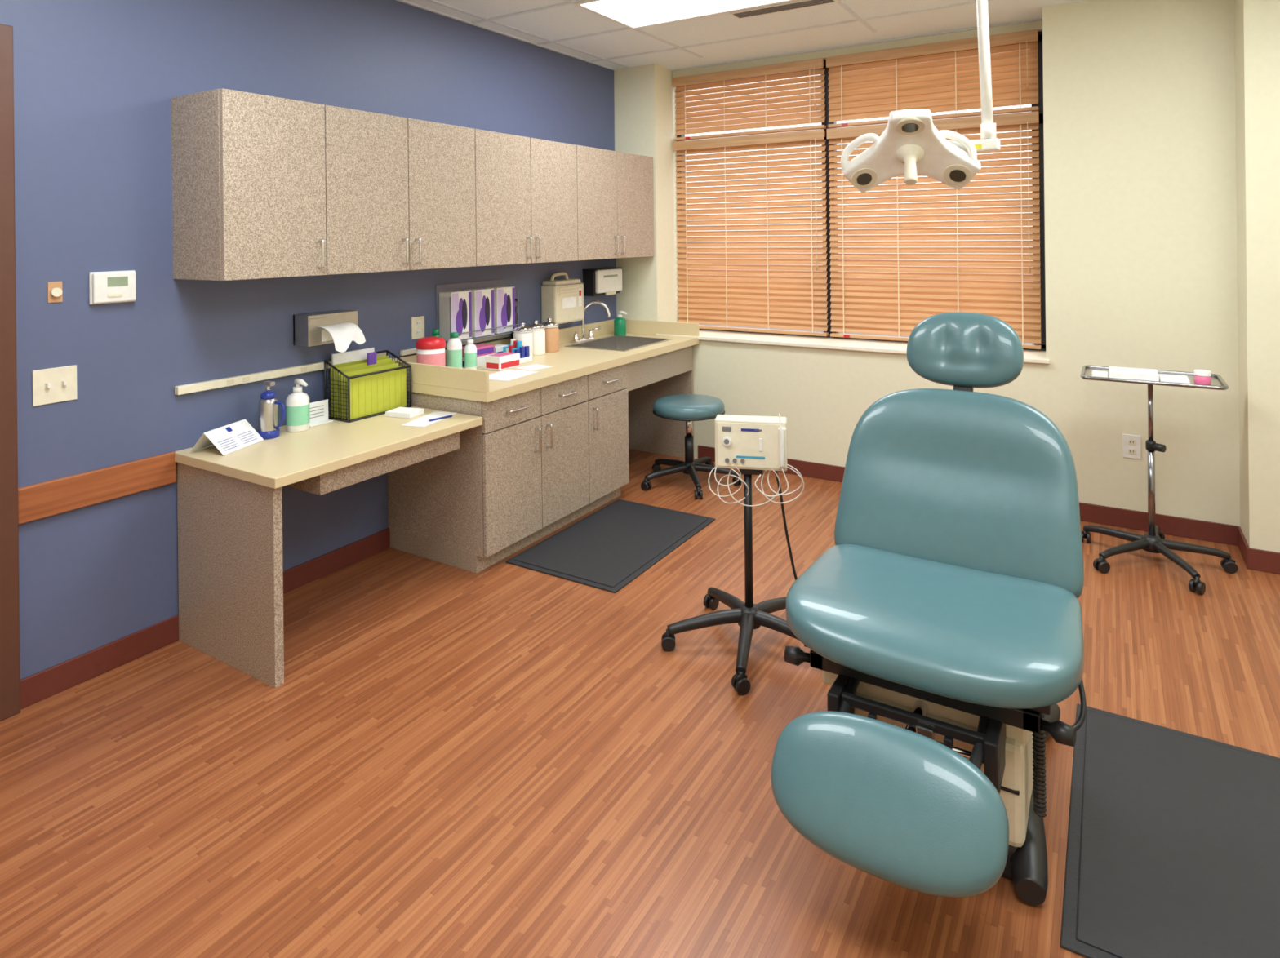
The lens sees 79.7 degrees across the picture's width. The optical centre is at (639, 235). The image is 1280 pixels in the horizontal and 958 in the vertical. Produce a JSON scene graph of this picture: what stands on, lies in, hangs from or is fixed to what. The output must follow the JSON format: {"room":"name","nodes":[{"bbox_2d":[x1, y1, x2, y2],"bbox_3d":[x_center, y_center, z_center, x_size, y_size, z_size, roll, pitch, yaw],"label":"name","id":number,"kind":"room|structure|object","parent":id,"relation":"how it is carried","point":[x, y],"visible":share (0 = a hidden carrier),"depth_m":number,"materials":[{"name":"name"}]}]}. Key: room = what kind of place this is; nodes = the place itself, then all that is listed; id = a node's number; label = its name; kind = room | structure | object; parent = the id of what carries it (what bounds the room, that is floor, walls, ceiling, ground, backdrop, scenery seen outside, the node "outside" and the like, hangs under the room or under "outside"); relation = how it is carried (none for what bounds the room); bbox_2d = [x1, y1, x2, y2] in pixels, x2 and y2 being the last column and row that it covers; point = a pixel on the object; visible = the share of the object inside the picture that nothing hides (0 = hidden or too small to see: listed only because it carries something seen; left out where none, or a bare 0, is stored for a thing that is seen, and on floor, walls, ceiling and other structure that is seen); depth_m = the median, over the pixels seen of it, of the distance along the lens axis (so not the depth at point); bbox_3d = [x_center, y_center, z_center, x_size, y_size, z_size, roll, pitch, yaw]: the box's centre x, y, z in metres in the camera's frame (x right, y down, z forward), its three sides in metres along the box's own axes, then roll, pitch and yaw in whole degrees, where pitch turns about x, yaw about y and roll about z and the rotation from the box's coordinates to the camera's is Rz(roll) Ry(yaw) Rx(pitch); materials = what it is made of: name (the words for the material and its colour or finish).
{"room":"medical procedure room","nodes":[
{"label":"medical procedure room","id":0,"kind":"room"},
{"bbox_2d":[0,0,616,679],"bbox_3d":[-1.653,0.188,3.577,0.120,2.880,6.270,-1,0,32],"label":"wall","id":1,"kind":"structure","parent":0,"point":[95,82],"depth_m":3.06,"materials":[{"name":"blue paint"}]},
{"bbox_2d":[0,23,20,721],"bbox_3d":[-2.451,0.462,2.127,0.030,2.350,1.180,-1,0,32],"label":"frame","id":2,"kind":"object","parent":1,"relation":"attached to","point":[10,662],"visible":1,"depth_m":2.60,"materials":[{"name":"brown paint"}]},
{"bbox_2d":[31,364,76,406],"bbox_3d":[-2.083,0.536,2.735,0.020,0.125,0.135,-1,0,32],"label":"light switch","id":3,"kind":"object","parent":1,"relation":"attached to","point":[57,384],"visible":1,"depth_m":2.73,"materials":[{"name":"beige plastic"}]},
{"bbox_2d":[47,281,62,302],"bbox_3d":[-2.085,0.203,2.737,0.020,0.075,0.045,-1,0,32],"label":"dimmer switch","id":4,"kind":"object","parent":1,"relation":"attached to","point":[55,291],"visible":1,"depth_m":2.73,"materials":[{"name":"beige plastic"}]},
{"bbox_2d":[17,451,176,524],"bbox_3d":[-2.004,0.931,2.856,0.022,0.122,0.525,-1,0,32],"label":"chair rail","id":5,"kind":"object","parent":1,"relation":"attached to","point":[37,501],"visible":1,"depth_m":2.82,"materials":[{"name":"brown wood"}]},
{"bbox_2d":[88,270,136,304],"bbox_3d":[-1.984,0.196,2.892,0.031,0.120,0.155,-1,0,32],"label":"thermostat","id":6,"kind":"object","parent":1,"relation":"attached to","point":[111,286],"visible":1,"depth_m":2.88,"materials":[{"name":"white plastic"}]},
{"bbox_2d":[20,528,390,710],"bbox_3d":[-1.158,1.573,4.233,0.012,0.100,3.750,-1,0,32],"label":"baseboard","id":7,"kind":"structure","parent":1,"relation":"attached to","point":[35,688],"depth_m":2.96,"materials":[{"name":"rubber"}]},
{"bbox_2d":[174,352,386,395],"bbox_3d":[-1.592,0.623,3.525,0.030,0.034,1.040,-1,0,32],"label":"power strip","id":8,"kind":"object","parent":1,"relation":"attached to","point":[244,379],"visible":0.78,"depth_m":3.33,"materials":[{"name":"beige plastic"}]},
{"bbox_2d":[226,379,234,385],"bbox_3d":[-1.740,0.624,3.258,0.002,0.020,0.030,-1,0,32],"label":"outlet","id":9,"kind":"object","parent":8,"relation":"attached to","point":[229,382],"depth_m":3.26,"materials":[{"name":"beige plastic"}]},
{"bbox_2d":[243,376,249,382],"bbox_3d":[-1.703,0.624,3.317,0.002,0.020,0.030,-1,0,32],"label":"outlet","id":10,"kind":"object","parent":8,"relation":"attached to","point":[246,379],"depth_m":3.32,"materials":[{"name":"beige plastic"}]},
{"bbox_2d":[301,366,307,372],"bbox_3d":[-1.557,0.622,3.556,0.002,0.020,0.030,-1,0,32],"label":"outlet","id":11,"kind":"object","parent":8,"relation":"attached to","point":[304,369],"depth_m":3.56,"materials":[{"name":"beige plastic"}]},
{"bbox_2d":[293,310,365,352],"bbox_3d":[-1.436,0.452,3.598,0.223,0.173,0.270,-1,0,32],"label":"paper towel dispenser","id":12,"kind":"object","parent":1,"relation":"attached to","point":[339,327],"visible":1,"depth_m":3.54,"materials":[{"name":"silver metal"}]},
{"bbox_2d":[171,88,653,280],"bbox_3d":[-0.869,-0.200,4.371,0.394,0.730,3.248,-1,0,32],"label":"upper cabinet","id":13,"kind":"object","parent":1,"relation":"attached to","point":[264,186],"visible":1,"depth_m":3.50,"materials":[{"name":"laminate"}]},
{"bbox_2d":[411,315,424,339],"bbox_3d":[-1.208,0.503,4.174,0.010,0.120,0.090,-1,0,32],"label":"electrical outlet","id":14,"kind":"object","parent":1,"relation":"attached to","point":[417,322],"visible":0.95,"depth_m":4.17,"materials":[{"name":"beige plastic"}]},
{"bbox_2d":[395,360,488,392],"bbox_3d":[-1.013,0.696,3.801,0.688,0.100,0.020,-1,0,32],"label":"backsplash","id":15,"kind":"structure","parent":1,"relation":"attached to","point":[477,380],"depth_m":3.74,"materials":[{"name":"laminate"}]},
{"bbox_2d":[400,333,511,355],"bbox_3d":[-1.026,0.623,4.453,0.026,0.031,0.915,-1,0,32],"label":"power strip","id":16,"kind":"object","parent":1,"relation":"attached to","point":[411,351],"visible":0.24,"depth_m":4.52,"materials":[{"name":"beige plastic"}]},
{"bbox_2d":[435,279,519,343],"bbox_3d":[-0.944,0.436,4.505,0.114,0.321,0.574,-1,0,32],"label":"holder","id":17,"kind":"object","parent":1,"relation":"attached to","point":[474,310],"visible":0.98,"depth_m":4.43,"materials":[{"name":"plastic"}]},
{"bbox_2d":[455,310,462,336],"bbox_3d":[-1.013,0.491,4.301,0.003,0.150,0.060,-1,0,32],"label":"print","id":18,"kind":"object","parent":17,"relation":"attached to","point":[459,313],"depth_m":4.30},
{"bbox_2d":[458,297,462,314],"bbox_3d":[-1.006,0.401,4.314,0.003,0.100,0.036,-1,0,32],"label":"print","id":19,"kind":"object","parent":17,"relation":"attached to","point":[460,300],"depth_m":4.31},
{"bbox_2d":[479,306,485,332],"bbox_3d":[-0.915,0.490,4.460,0.003,0.150,0.060,-1,0,32],"label":"print","id":20,"kind":"object","parent":17,"relation":"attached to","point":[482,309],"depth_m":4.46},
{"bbox_2d":[482,295,485,311],"bbox_3d":[-0.908,0.400,4.473,0.003,0.100,0.036,-1,0,32],"label":"print","id":21,"kind":"object","parent":17,"relation":"attached to","point":[483,296],"depth_m":4.47},
{"bbox_2d":[501,304,507,328],"bbox_3d":[-0.818,0.489,4.620,0.003,0.150,0.060,-1,0,32],"label":"print","id":22,"kind":"object","parent":17,"relation":"attached to","point":[504,307],"depth_m":4.62},
{"bbox_2d":[503,293,507,307],"bbox_3d":[-0.811,0.399,4.633,0.003,0.100,0.036,-1,0,32],"label":"print","id":23,"kind":"object","parent":17,"relation":"attached to","point":[505,295],"depth_m":4.63},
{"bbox_2d":[392,319,614,366],"bbox_3d":[-0.745,0.693,4.915,0.019,0.100,2.200,-1,0,32],"label":"trim","id":24,"kind":"structure","parent":1,"relation":"attached to","point":[566,335],"depth_m":5.34,"materials":[{"name":"laminate"}]},
{"bbox_2d":[539,271,584,324],"bbox_3d":[-0.521,0.417,5.177,0.134,0.337,0.320,-1,0,32],"label":"sharps container","id":25,"kind":"object","parent":1,"relation":"attached to","point":[562,300],"visible":0.99,"depth_m":5.08,"materials":[{"name":"beige plastic"}]},
{"bbox_2d":[582,266,622,296],"bbox_3d":[-0.265,0.337,5.595,0.135,0.192,0.340,-1,0,32],"label":"dispenser","id":26,"kind":"object","parent":1,"relation":"attached to","point":[599,281],"visible":0.97,"depth_m":5.48,"materials":[{"name":"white plastic"}]},
{"bbox_2d":[0,448,1279,957],"bbox_3d":[0.219,1.658,2.252,4.670,0.100,5.950,-1,0,32],"label":"floor","id":27,"kind":"structure","parent":0,"point":[502,760],"depth_m":2.34,"materials":[{"name":"brown wood"}]},
{"bbox_2d":[174,406,482,688],"bbox_3d":[-1.307,1.244,3.350,0.684,0.760,1.057,-1,0,32],"label":"desk","id":28,"kind":"object","parent":27,"relation":"on","point":[229,506],"visible":0.88,"depth_m":2.96,"materials":[{"name":"laminate"}]},
{"bbox_2d":[188,418,263,455],"bbox_3d":[-1.693,0.825,3.146,0.230,0.085,0.274,-1,0,32],"label":"tent card","id":29,"kind":"object","parent":28,"relation":"on","point":[236,436],"depth_m":3.12,"materials":[{"name":"white paper"}]},
{"bbox_2d":[257,380,285,439],"bbox_3d":[-1.580,0.747,3.284,0.126,0.240,0.086,-1,0,32],"label":"dispenser bottle","id":30,"kind":"object","parent":28,"relation":"on","point":[268,425],"visible":0.99,"depth_m":3.27,"materials":[{"name":"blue metal"}]},
{"bbox_2d":[257,428,279,439],"bbox_3d":[-1.596,0.851,3.294,0.086,0.033,0.086,-1,0,32],"label":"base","id":31,"kind":"object","parent":30,"relation":"attached to","point":[265,433],"depth_m":3.26,"materials":[{"name":"blue plastic"}]},
{"bbox_2d":[285,378,310,432],"bbox_3d":[-1.524,0.752,3.413,0.097,0.228,0.098,-1,0,-14],"label":"hand sanitizer bottle","id":32,"kind":"object","parent":28,"relation":"on","point":[297,403],"visible":1,"depth_m":3.38,"materials":[{"name":"white plastic"}]},
{"bbox_2d":[309,399,333,426],"bbox_3d":[-1.476,0.816,3.519,0.050,0.100,0.120,-1,0,32],"label":"card stand","id":33,"kind":"object","parent":28,"relation":"on","point":[318,411],"visible":0.71,"depth_m":3.53,"materials":[{"name":"paper"}]},
{"bbox_2d":[324,347,411,422],"bbox_3d":[-1.320,0.714,3.737,0.182,0.300,0.375,-1,0,32],"label":"file organizer","id":34,"kind":"object","parent":28,"relation":"on","point":[363,385],"visible":0.95,"depth_m":3.68,"materials":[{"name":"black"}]},
{"bbox_2d":[385,407,424,418],"bbox_3d":[-1.128,0.851,3.676,0.140,0.022,0.110,-1,0,20],"label":"notepad","id":35,"kind":"object","parent":28,"relation":"on","point":[399,412],"visible":1,"depth_m":3.64,"materials":[{"name":"paper"}]},
{"bbox_2d":[402,411,456,426],"bbox_3d":[-0.983,0.860,3.587,0.120,0.001,0.280,-1,0,17],"label":"paper sheet","id":36,"kind":"object","parent":28,"relation":"on","point":[423,421],"visible":1,"depth_m":3.57,"materials":[{"name":"white paper"}]},
{"bbox_2d":[427,414,452,422],"bbox_3d":[-0.934,0.854,3.573,0.009,0.009,0.134,-1,0,41],"label":"ballpoint pen","id":37,"kind":"object","parent":36,"relation":"on","point":[451,415],"visible":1,"depth_m":3.57,"materials":[{"name":"blue plastic"}]},
{"bbox_2d":[387,364,629,573],"bbox_3d":[-0.677,1.202,4.346,0.720,0.830,1.270,-1,0,32],"label":"base cabinet","id":38,"kind":"object","parent":27,"relation":"on","point":[540,460],"visible":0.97,"depth_m":3.90,"materials":[{"name":"laminate"}]},
{"bbox_2d":[406,333,699,457],"bbox_3d":[-0.445,1.177,4.735,0.709,0.875,2.200,-1,0,32],"label":"countertop","id":39,"kind":"structure","parent":38,"relation":"on","point":[655,371],"depth_m":5.05,"materials":[{"name":"laminate"}]},
{"bbox_2d":[415,336,445,366],"bbox_3d":[-1.093,0.640,4.005,0.151,0.213,0.151,-1,0,32],"label":"wipes canister","id":40,"kind":"object","parent":39,"relation":"on","point":[430,350],"visible":0.76,"depth_m":3.94,"materials":[{"name":"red plastic"}]},
{"bbox_2d":[416,347,444,354],"bbox_3d":[-1.092,0.664,4.005,0.144,0.165,0.144,-1,0,32],"label":"tub","id":41,"kind":"object","parent":40,"relation":"attached to","point":[419,350],"depth_m":3.94,"materials":[{"name":"white plastic"}]},
{"bbox_2d":[431,328,441,337],"bbox_3d":[-1.112,0.629,4.175,0.077,0.235,0.077,-1,0,32],"label":"bottle","id":42,"kind":"object","parent":39,"relation":"on","point":[435,332],"visible":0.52,"depth_m":4.16,"materials":[{"name":"green plastic"}]},
{"bbox_2d":[446,332,462,368],"bbox_3d":[-1.000,0.635,4.136,0.081,0.220,0.081,-1,0,32],"label":"sanitizer bottle","id":43,"kind":"object","parent":39,"relation":"on","point":[454,346],"visible":0.77,"depth_m":4.10,"materials":[{"name":"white plastic"}]},
{"bbox_2d":[463,339,476,369],"bbox_3d":[-0.931,0.660,4.211,0.069,0.170,0.069,-1,0,32],"label":"lotion bottle","id":44,"kind":"object","parent":39,"relation":"on","point":[470,349],"visible":0.83,"depth_m":4.18,"materials":[{"name":"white plastic"}]},
{"bbox_2d":[462,343,494,368],"bbox_3d":[-0.934,0.690,4.377,0.100,0.110,0.200,-1,0,32],"label":"boxes","id":45,"kind":"object","parent":39,"relation":"on","point":[482,349],"visible":0.47,"depth_m":4.35,"materials":[{"name":"white cardboard"}]},
{"bbox_2d":[494,344,507,354],"bbox_3d":[-0.846,0.699,4.540,0.080,0.090,0.110,-1,0,32],"label":"box","id":46,"kind":"object","parent":39,"relation":"on","point":[498,348],"visible":0.25,"depth_m":4.51,"materials":[{"name":"white cardboard"}]},
{"bbox_2d":[484,351,519,371],"bbox_3d":[-0.768,0.705,4.292,0.112,0.077,0.172,-1,0,32],"label":"tissue box","id":47,"kind":"object","parent":39,"relation":"on","point":[506,360],"visible":1,"depth_m":4.24,"materials":[{"name":"white cardboard"}]},
{"bbox_2d":[488,369,538,381],"bbox_3d":[-0.700,0.742,4.070,0.200,0.001,0.280,-1,0,26],"label":"paper sheet","id":48,"kind":"object","parent":39,"relation":"on","point":[507,375],"visible":0.86,"depth_m":4.07,"materials":[{"name":"white paper"}]},
{"bbox_2d":[511,298,519,339],"bbox_3d":[-0.780,0.569,4.779,0.052,0.348,0.054,-1,0,-16],"label":"holder","id":49,"kind":"object","parent":39,"relation":"on","point":[516,300],"visible":0.27,"depth_m":4.76,"materials":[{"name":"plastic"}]},
{"bbox_2d":[502,338,532,364],"bbox_3d":[-0.719,0.675,4.480,0.120,0.135,0.140,-1,0,32],"label":"caddy","id":50,"kind":"object","parent":39,"relation":"on","point":[515,346],"visible":0.62,"depth_m":4.45,"materials":[{"name":"white plastic"}]},
{"bbox_2d":[520,355,532,364],"bbox_3d":[-0.719,0.727,4.480,0.120,0.030,0.140,-1,0,32],"label":"tray","id":51,"kind":"object","parent":50,"relation":"on","point":[523,359],"depth_m":4.46,"materials":[{"name":"white plastic"}]},
{"bbox_2d":[512,322,533,356],"bbox_3d":[-0.713,0.636,4.663,0.118,0.213,0.118,-1,0,32],"label":"apothecary jar","id":52,"kind":"object","parent":39,"relation":"on","point":[522,333],"visible":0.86,"depth_m":4.62,"materials":[{"name":"glass"}]},
{"bbox_2d":[515,364,551,370],"bbox_3d":[-0.595,0.740,4.298,0.140,0.001,0.160,-1,0,40],"label":"paper sheet","id":53,"kind":"object","parent":39,"relation":"on","point":[535,366],"visible":1,"depth_m":4.29,"materials":[{"name":"white paper"}]},
{"bbox_2d":[527,320,545,355],"bbox_3d":[-0.651,0.635,4.784,0.118,0.213,0.118,-1,0,32],"label":"apothecary jar","id":54,"kind":"object","parent":39,"relation":"on","point":[538,331],"visible":0.7,"depth_m":4.74,"materials":[{"name":"glass"}]},
{"bbox_2d":[541,318,559,352],"bbox_3d":[-0.578,0.634,4.903,0.118,0.213,0.118,-1,0,32],"label":"apothecary jar","id":55,"kind":"object","parent":39,"relation":"on","point":[552,331],"visible":0.84,"depth_m":4.85,"materials":[{"name":"orange glass"}]},
{"bbox_2d":[570,300,610,343],"bbox_3d":[-0.364,0.596,5.341,0.267,0.285,0.207,-1,0,-25],"label":"faucet","id":56,"kind":"object","parent":39,"relation":"on","point":[575,339],"visible":0.94,"depth_m":5.33,"materials":[{"name":"silver metal"}]},
{"bbox_2d":[564,335,672,351],"bbox_3d":[-0.136,0.803,5.237,0.480,0.144,0.620,-1,0,32],"label":"sink","id":57,"kind":"object","parent":39,"relation":"in","point":[614,343],"visible":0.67,"depth_m":5.47,"materials":[{"name":"silver metal"}]},
{"bbox_2d":[613,310,626,335],"bbox_3d":[-0.147,0.645,5.641,0.090,0.182,0.092,-1,0,-15],"label":"soap bottle","id":58,"kind":"object","parent":39,"relation":"on","point":[620,322],"visible":1,"depth_m":5.61,"materials":[{"name":"green plastic"}]},
{"bbox_2d":[505,499,715,593],"bbox_3d":[-0.119,1.605,4.054,0.650,0.012,1.030,-1,0,32],"label":"floor mat","id":59,"kind":"object","parent":27,"relation":"on","point":[608,548],"visible":1,"depth_m":3.96,"materials":[{"name":"rubber"}]},
{"bbox_2d":[640,394,742,499],"bbox_3d":[0.330,1.335,4.999,0.659,0.543,0.622,-1,0,32],"label":"stool","id":60,"kind":"object","parent":27,"relation":"on","point":[688,408],"visible":0.94,"depth_m":4.89,"materials":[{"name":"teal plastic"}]},
{"bbox_2d":[661,413,804,695],"bbox_3d":[0.515,1.145,2.957,0.799,0.941,0.702,-1,0,32],"label":"stand","id":61,"kind":"object","parent":27,"relation":"on","point":[752,445],"visible":0.86,"depth_m":2.97,"materials":[{"name":"black plastic"}]},
{"bbox_2d":[770,312,1086,906],"bbox_3d":[0.827,0.936,2.156,0.734,1.330,1.275,-1,0,32],"label":"chair","id":62,"kind":"object","parent":27,"relation":"on","point":[942,620],"visible":1,"depth_m":1.98,"materials":[{"name":"teal leather"}]},
{"bbox_2d":[770,711,1008,897],"bbox_3d":[0.541,1.254,1.712,0.512,0.241,0.215,-1,0,32],"label":"cushion","id":63,"kind":"object","parent":62,"relation":"on","point":[897,806],"depth_m":1.66,"materials":[{"name":"teal leather"}]},
{"bbox_2d":[786,544,1084,709],"bbox_3d":[0.794,1.041,2.100,0.733,0.118,0.590,-1,0,32],"label":"seat cushion","id":64,"kind":"object","parent":62,"relation":"on","point":[958,625],"depth_m":1.98,"materials":[{"name":"teal leather"}]},
{"bbox_2d":[834,388,1084,599],"bbox_3d":[1.013,0.799,2.461,0.716,0.562,0.314,-1,0,32],"label":"cushion","id":65,"kind":"object","parent":62,"relation":"on","point":[966,478],"depth_m":2.41,"materials":[{"name":"teal leather"}]},
{"bbox_2d":[906,312,1023,387],"bbox_3d":[1.116,0.393,2.638,0.371,0.251,0.144,-1,0,32],"label":"cushion","id":66,"kind":"object","parent":62,"relation":"on","point":[955,349],"depth_m":2.59,"materials":[{"name":"teal leather"}]},
{"bbox_2d":[1080,365,1238,595],"bbox_3d":[2.491,1.129,3.712,0.643,0.908,0.645,-1,0,32],"label":"stand","id":67,"kind":"object","parent":27,"relation":"on","point":[1154,541],"visible":0.94,"depth_m":3.66,"materials":[{"name":"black metal"}]},
{"bbox_2d":[1092,366,1190,383],"bbox_3d":[2.410,0.671,3.700,0.390,0.035,0.180,-1,0,32],"label":"packets","id":68,"kind":"object","parent":67,"relation":"on","point":[1150,375],"visible":0.86,"depth_m":3.65,"materials":[{"name":"paper"}]},
{"bbox_2d":[1080,365,1228,390],"bbox_3d":[2.464,0.690,3.702,0.577,0.030,0.367,-1,0,32],"label":"tray","id":69,"kind":"object","parent":67,"relation":"on","point":[1218,383],"depth_m":3.62,"materials":[{"name":"silver metal"}]},
{"bbox_2d":[1193,368,1211,385],"bbox_3d":[2.603,0.655,3.546,0.066,0.063,0.066,-1,0,32],"label":"jar","id":70,"kind":"object","parent":67,"relation":"on","point":[1203,377],"visible":1,"depth_m":3.52,"materials":[{"name":"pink plastic"}]},
{"bbox_2d":[1060,703,1279,957],"bbox_3d":[1.493,1.588,1.987,0.660,0.012,1.030,-1,0,32],"label":"floor mat","id":71,"kind":"object","parent":27,"relation":"on","point":[1173,843],"visible":1,"depth_m":1.98,"materials":[{"name":"rubber"}]},
{"bbox_2d":[613,63,679,322],"bbox_3d":[0.080,0.169,5.945,0.360,2.880,0.420,-1,0,32],"label":"column","id":72,"kind":"structure","parent":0,"point":[644,95],"depth_m":5.77,"materials":[{"name":"beige paint"}]},
{"bbox_2d":[404,0,1084,69],"bbox_3d":[0.270,-1.313,2.388,4.670,0.080,6.270,-1,0,32],"label":"ceiling","id":73,"kind":"structure","parent":0,"point":[569,20],"depth_m":4.69,"materials":[{"name":"tile"}]},
{"bbox_2d":[572,0,795,29],"bbox_3d":[0.313,-1.266,4.093,1.220,0.015,0.610,-1,0,32],"label":"ceiling light","id":74,"kind":"object","parent":73,"relation":"in","point":[631,14],"depth_m":4.27,"materials":[{"name":"white plastic"}]},
{"bbox_2d":[396,0,1042,71],"bbox_3d":[0.269,-1.270,2.366,4.449,0.007,6.030,-1,0,32],"label":"grid","id":75,"kind":"object","parent":73,"relation":"attached to","point":[842,3],"visible":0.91,"depth_m":4.79,"materials":[{"name":"white metal"}]},
{"bbox_2d":[728,0,839,18],"bbox_3d":[0.797,-1.270,4.271,0.600,0.015,0.130,-1,0,32],"label":"ceiling vent","id":76,"kind":"object","parent":73,"relation":"in","point":[797,4],"depth_m":4.26,"materials":[{"name":"metal"}]},
{"bbox_2d":[840,0,1000,192],"bbox_3d":[1.094,-0.729,2.982,0.619,1.104,0.350,-1,0,16],"label":"light","id":77,"kind":"object","parent":73,"relation":"hanging from","point":[910,145],"visible":1,"depth_m":2.98,"materials":[{"name":"white plastic"}]},
{"bbox_2d":[672,20,1042,77],"bbox_3d":[1.376,-1.255,5.306,2.546,0.060,0.140,-1,0,32],"label":"wall","id":78,"kind":"structure","parent":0,"point":[1037,24],"depth_m":5.15,"materials":[{"name":"beige paint"}]},
{"bbox_2d":[672,57,826,141],"bbox_3d":[0.767,-0.974,5.586,1.179,0.480,0.085,-1,0,32],"label":"window blind","id":79,"kind":"object","parent":78,"relation":"attached to","point":[819,63],"visible":1,"depth_m":5.57,"materials":[{"name":"brown wood"}]},
{"bbox_2d":[693,339,1046,466],"bbox_3d":[1.330,1.165,5.186,2.546,0.860,0.420,-1,0,32],"label":"wall","id":80,"kind":"structure","parent":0,"point":[823,394],"depth_m":5.06,"materials":[{"name":"beige paint"}]},
{"bbox_2d":[625,319,699,336],"bbox_3d":[0.126,0.684,5.660,0.688,0.100,0.020,-1,0,32],"label":"backsplash","id":81,"kind":"structure","parent":80,"relation":"attached to","point":[638,326],"depth_m":5.63,"materials":[{"name":"laminate"}]},
{"bbox_2d":[673,128,828,336],"bbox_3d":[0.779,-0.011,5.586,1.181,1.425,0.085,-1,0,32],"label":"window blind","id":82,"kind":"object","parent":80,"relation":"attached to","point":[757,253],"visible":0.95,"depth_m":5.57,"materials":[{"name":"brown wood"}]},
{"bbox_2d":[1042,0,1239,526],"bbox_3d":[2.772,0.140,4.295,0.864,2.880,0.420,-1,0,32],"label":"wall","id":83,"kind":"structure","parent":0,"point":[1140,114],"depth_m":4.10,"materials":[{"name":"beige paint"}]},
{"bbox_2d":[655,329,1049,364],"bbox_3d":[1.302,0.724,5.131,2.565,0.024,0.358,-1,0,32],"label":"window sill","id":84,"kind":"structure","parent":83,"relation":"attached to","point":[891,347],"depth_m":5.13,"materials":[{"name":"paint"}]},
{"bbox_2d":[675,31,1045,351],"bbox_3d":[1.393,-0.245,5.314,2.546,1.960,0.060,-1,0,32],"label":"frame","id":85,"kind":"object","parent":83,"relation":"attached to","point":[1040,104],"visible":0.13,"depth_m":5.07,"materials":[{"name":"black metal"}]},
{"bbox_2d":[826,28,1039,128],"bbox_3d":[1.839,-0.985,4.930,1.290,0.480,0.085,-1,0,32],"label":"window blind","id":86,"kind":"object","parent":83,"relation":"attached to","point":[948,86],"visible":0.95,"depth_m":4.91,"materials":[{"name":"brown wood"}]},
{"bbox_2d":[826,111,1041,349],"bbox_3d":[1.848,-0.023,4.930,1.292,1.425,0.085,-1,0,32],"label":"window blind","id":87,"kind":"object","parent":83,"relation":"attached to","point":[893,306],"visible":0.88,"depth_m":4.90,"materials":[{"name":"brown wood"}]},
{"bbox_2d":[697,445,1239,546],"bbox_3d":[1.730,1.541,4.690,3.080,0.100,0.012,-1,0,32],"label":"baseboard","id":88,"kind":"structure","parent":83,"relation":"attached to","point":[1199,530],"depth_m":4.13,"materials":[{"name":"rubber"}]},
{"bbox_2d":[1122,434,1141,459],"bbox_3d":[2.647,1.138,4.127,0.084,0.126,0.010,-1,0,32],"label":"electrical outlet","id":89,"kind":"object","parent":83,"relation":"attached to","point":[1131,444],"visible":1,"depth_m":4.12,"materials":[{"name":"white plastic"}]},
{"bbox_2d":[1128,439,1135,444],"bbox_3d":[2.646,1.113,4.125,0.034,0.028,0.003,-1,0,32],"label":"socket","id":90,"kind":"object","parent":89,"relation":"attached to","point":[1131,442],"depth_m":4.12,"materials":[{"name":"beige plastic"}]},
{"bbox_2d":[1128,448,1135,454],"bbox_3d":[2.646,1.163,4.125,0.034,0.028,0.003,-1,0,32],"label":"socket","id":91,"kind":"object","parent":89,"relation":"attached to","point":[1131,451],"depth_m":4.12,"materials":[{"name":"beige plastic"}]},
{"bbox_2d":[1234,0,1279,552],"bbox_3d":[3.392,0.133,3.734,0.780,2.880,0.730,-1,0,32],"label":"wall","id":92,"kind":"structure","parent":0,"point":[1256,22],"depth_m":3.60,"materials":[{"name":"beige paint"}]},
{"bbox_2d":[1237,527,1248,566],"bbox_3d":[2.957,1.528,3.756,0.012,0.100,0.298,-1,0,32],"label":"baseboard","id":93,"kind":"structure","parent":92,"relation":"attached to","point":[1242,544],"depth_m":3.75,"materials":[{"name":"rubber"}]},
{"bbox_2d":[1246,547,1279,574],"bbox_3d":[3.166,1.525,3.447,0.692,0.100,0.012,-1,0,32],"label":"baseboard","id":94,"kind":"structure","parent":92,"relation":"attached to","point":[1259,560],"depth_m":3.59,"materials":[{"name":"rubber"}]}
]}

